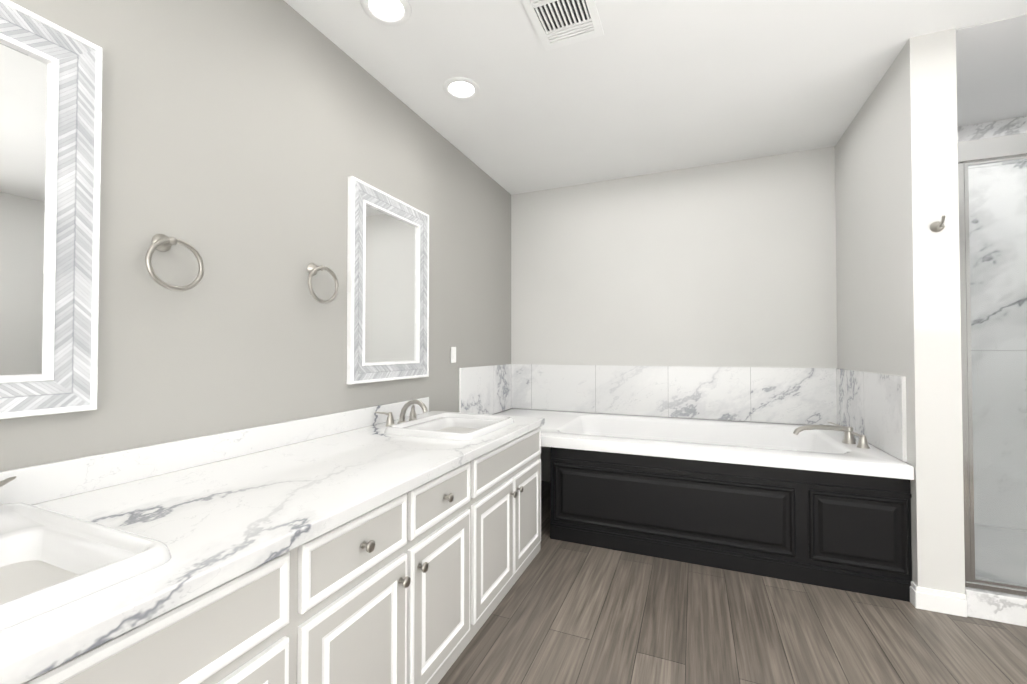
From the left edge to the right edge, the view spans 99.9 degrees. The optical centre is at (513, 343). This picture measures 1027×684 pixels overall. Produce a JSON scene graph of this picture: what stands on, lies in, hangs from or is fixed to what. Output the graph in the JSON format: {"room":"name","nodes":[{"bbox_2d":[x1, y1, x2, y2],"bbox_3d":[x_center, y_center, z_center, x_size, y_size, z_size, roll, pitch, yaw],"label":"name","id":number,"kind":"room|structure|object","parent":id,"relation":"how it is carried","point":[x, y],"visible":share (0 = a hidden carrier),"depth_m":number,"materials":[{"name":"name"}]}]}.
{"room":"bathroom","nodes":[
{"label":"bathroom","id":0,"kind":"room"},
{"bbox_2d":[0,0,510,470],"bbox_3d":[-1.188,-0.122,1.546,0.120,2.740,6.010,0,-1,23],"label":"wall","id":1,"kind":"structure","parent":0,"point":[242,141],"depth_m":1.70,"materials":[{"name":"beige paint"}]},
{"bbox_2d":[0,0,102,418],"bbox_3d":[-1.354,-0.343,0.947,0.034,1.062,0.690,0,-1,23],"label":"mirror","id":2,"kind":"object","parent":1,"relation":"attached to","point":[50,121],"visible":1,"depth_m":1.17,"materials":[{"name":"white mirror"}]},
{"bbox_2d":[145,234,203,290],"bbox_3d":[-1.134,-0.268,1.431,0.067,0.191,0.174,0,-1,23],"label":"towel ring","id":3,"kind":"object","parent":1,"relation":"attached to","point":[162,242],"visible":1,"depth_m":1.42,"materials":[{"name":"silver metal"}]},
{"bbox_2d":[0,402,395,500],"bbox_3d":[-1.129,0.382,1.492,0.020,0.100,2.930,0,-1,23],"label":"backsplash","id":4,"kind":"structure","parent":1,"relation":"attached to","point":[48,481],"depth_m":1.44,"materials":[{"name":"white stone"}]},
{"bbox_2d":[307,263,338,303],"bbox_3d":[-0.897,-0.279,1.999,0.067,0.191,0.174,0,-1,23],"label":"towel ring","id":5,"kind":"object","parent":1,"relation":"attached to","point":[313,268],"visible":1,"depth_m":1.98,"materials":[{"name":"silver metal"}]},
{"bbox_2d":[347,176,428,383],"bbox_3d":[-0.701,-0.318,2.513,0.034,1.062,0.690,0,-1,23],"label":"mirror","id":6,"kind":"object","parent":1,"relation":"attached to","point":[387,287],"visible":1,"depth_m":2.46,"materials":[{"name":"mirror"}]},
{"bbox_2d":[451,347,455,362],"bbox_3d":[-0.439,0.084,3.165,0.011,0.116,0.070,0,-1,23],"label":"light switch","id":7,"kind":"object","parent":1,"relation":"attached to","point":[453,354],"visible":1,"depth_m":3.16,"materials":[{"name":"white plastic"}]},
{"bbox_2d":[459,368,460,412],"bbox_3d":[-0.403,0.396,3.246,0.013,0.424,0.012,0,-1,23],"label":"trim","id":8,"kind":"structure","parent":1,"relation":"attached to","point":[459,390],"depth_m":3.24,"materials":[{"name":"white paint"}]},
{"bbox_2d":[461,364,511,413],"bbox_3d":[-0.211,0.404,3.708,0.012,0.423,0.986,0,-1,23],"label":"backsplash","id":9,"kind":"structure","parent":1,"relation":"attached to","point":[486,389],"depth_m":3.65,"materials":[{"name":"stone"}]},
{"bbox_2d":[284,0,1026,194],"bbox_3d":[0.945,-1.537,0.680,4.740,0.060,6.010,0,-1,23],"label":"ceiling","id":10,"kind":"structure","parent":0,"point":[641,87],"depth_m":2.36,"materials":[{"name":"white paint"}]},
{"bbox_2d":[361,0,411,25],"bbox_3d":[-0.560,-1.481,1.903,0.216,0.008,0.216,0,-1,23],"label":"recessed light","id":11,"kind":"object","parent":10,"relation":"in","point":[391,12],"visible":1,"depth_m":1.92,"materials":[{"name":"white paint"}]},
{"bbox_2d":[443,77,479,99],"bbox_3d":[-0.301,-1.472,2.499,0.216,0.008,0.216,0,-1,23],"label":"recessed light","id":12,"kind":"object","parent":10,"relation":"in","point":[461,88],"visible":1,"depth_m":2.49,"materials":[{"name":"white paint"}]},
{"bbox_2d":[521,0,603,50],"bbox_3d":[0.222,-1.479,1.934,0.290,0.012,0.400,0,-1,23],"label":"ceiling vent","id":13,"kind":"object","parent":10,"relation":"in","point":[558,23],"visible":1,"depth_m":1.97,"materials":[{"name":"white paint"}]},
{"bbox_2d":[956,14,1026,126],"bbox_3d":[3.103,-1.478,2.244,1.691,0.006,1.160,0,-1,23],"label":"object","id":14,"kind":"structure","parent":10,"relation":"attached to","point":[991,65],"depth_m":2.34,"materials":[{"name":"paint"}]},
{"bbox_2d":[511,146,837,481],"bbox_3d":[2.133,-0.093,3.352,4.620,2.740,0.120,0,-1,23],"label":"wall","id":15,"kind":"structure","parent":0,"point":[730,264],"depth_m":3.59,"materials":[{"name":"beige paint"}]},
{"bbox_2d":[512,364,836,425],"bbox_3d":[1.180,0.404,3.669,2.609,0.423,0.012,0,-1,23],"label":"backsplash","id":16,"kind":"structure","parent":15,"relation":"attached to","point":[786,395],"depth_m":3.56,"materials":[{"name":"stone"}]},
{"bbox_2d":[438,481,1026,683],"bbox_3d":[0.945,1.263,0.635,4.740,0.060,6.010,0,-1,23],"label":"floor","id":17,"kind":"structure","parent":0,"point":[564,612],"depth_m":1.86,"materials":[{"name":"brown wood"}]},
{"bbox_2d":[8,421,544,683],"bbox_3d":[-0.744,0.858,1.384,0.808,0.774,3.040,0,-1,23],"label":"bathroom vanity","id":18,"kind":"object","parent":17,"relation":"on","point":[395,543],"depth_m":1.21,"materials":[{"name":"grey paint"}]},
{"bbox_2d":[0,409,543,683],"bbox_3d":[-0.757,0.450,1.374,0.798,0.040,3.000,0,-1,23],"label":"countertop","id":19,"kind":"structure","parent":18,"relation":"on","point":[235,513],"depth_m":1.14,"materials":[{"name":"white stone"}]},
{"bbox_2d":[0,473,27,508],"bbox_3d":[-1.218,0.343,0.885,0.220,0.137,0.342,0,-1,23],"label":"faucet","id":20,"kind":"object","parent":19,"relation":"on","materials":[{"name":"silver metal"}]},
{"bbox_2d":[0,493,187,628],"bbox_3d":[-1.064,0.474,0.710,0.655,0.173,0.570,0,-1,23],"label":"sink","id":21,"kind":"object","parent":19,"relation":"in","point":[52,555],"depth_m":0.88,"materials":[{"name":"white ceramic"}]},
{"bbox_2d":[372,397,427,424],"bbox_3d":[-0.571,0.378,2.397,0.219,0.137,0.342,0,-1,23],"label":"faucet","id":22,"kind":"object","parent":19,"relation":"on","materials":[{"name":"silver metal"}]},
{"bbox_2d":[380,411,515,440],"bbox_3d":[-0.318,0.500,2.284,0.490,0.173,0.570,0,-1,23],"label":"sink","id":23,"kind":"object","parent":19,"relation":"in","point":[450,426],"depth_m":2.38,"materials":[{"name":"white ceramic"}]},
{"bbox_2d":[492,408,913,601],"bbox_3d":[0.954,0.888,3.117,2.605,0.770,1.187,0,-1,23],"label":"bathtub","id":24,"kind":"object","parent":17,"relation":"on","point":[828,506],"visible":0.96,"depth_m":2.44,"materials":[{"name":"black paint"}]},
{"bbox_2d":[958,133,1026,626],"bbox_3d":[3.100,0.064,2.212,1.716,2.390,1.174,0,-1,23],"label":"shower","id":25,"kind":"object","parent":17,"relation":"on","point":[995,573],"visible":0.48,"depth_m":2.00,"materials":[{"name":"glass"}]},
{"bbox_2d":[957,116,1026,529],"bbox_3d":[3.332,-0.102,2.771,1.719,2.740,0.030,0,-1,23],"label":"shower wall tile","id":26,"kind":"structure","parent":25,"relation":"attached to","point":[999,128],"depth_m":2.82,"materials":[{"name":"stone"}]},
{"bbox_2d":[835,28,964,593],"bbox_3d":[2.235,-0.105,2.595,0.170,2.740,1.200,0,-1,23],"label":"wall","id":27,"kind":"structure","parent":0,"point":[897,258],"depth_m":2.08,"materials":[{"name":"beige paint"}]},
{"bbox_2d":[836,368,902,460],"bbox_3d":[2.168,0.387,2.664,0.012,0.423,1.082,0,-1,23],"label":"backsplash","id":28,"kind":"structure","parent":27,"relation":"attached to","point":[869,405],"depth_m":2.52,"materials":[{"name":"stone"}]},
{"bbox_2d":[901,376,906,461],"bbox_3d":[1.957,0.379,2.160,0.013,0.424,0.012,0,-1,23],"label":"trim","id":29,"kind":"structure","parent":27,"relation":"attached to","point":[904,435],"depth_m":2.15,"materials":[{"name":"white paint"}]},
{"bbox_2d":[910,581,916,605],"bbox_3d":[1.928,1.206,2.077,0.018,0.100,0.048,0,-1,23],"label":"baseboard","id":30,"kind":"structure","parent":27,"relation":"attached to","point":[913,587],"depth_m":2.07,"materials":[{"name":"white paint"}]},
{"bbox_2d":[930,215,944,231],"bbox_3d":[1.995,-0.558,2.014,0.052,0.063,0.066,0,-1,23],"label":"robe hook","id":31,"kind":"object","parent":27,"relation":"attached to","point":[937,226],"visible":1,"depth_m":2.03,"materials":[{"name":"silver metal"}]},
{"bbox_2d":[914,586,966,616],"bbox_3d":[1.995,1.205,2.016,0.189,0.100,0.018,0,-1,23],"label":"baseboard","id":32,"kind":"structure","parent":27,"relation":"attached to","point":[945,602],"depth_m":2.01,"materials":[{"name":"white paint"}]}
]}

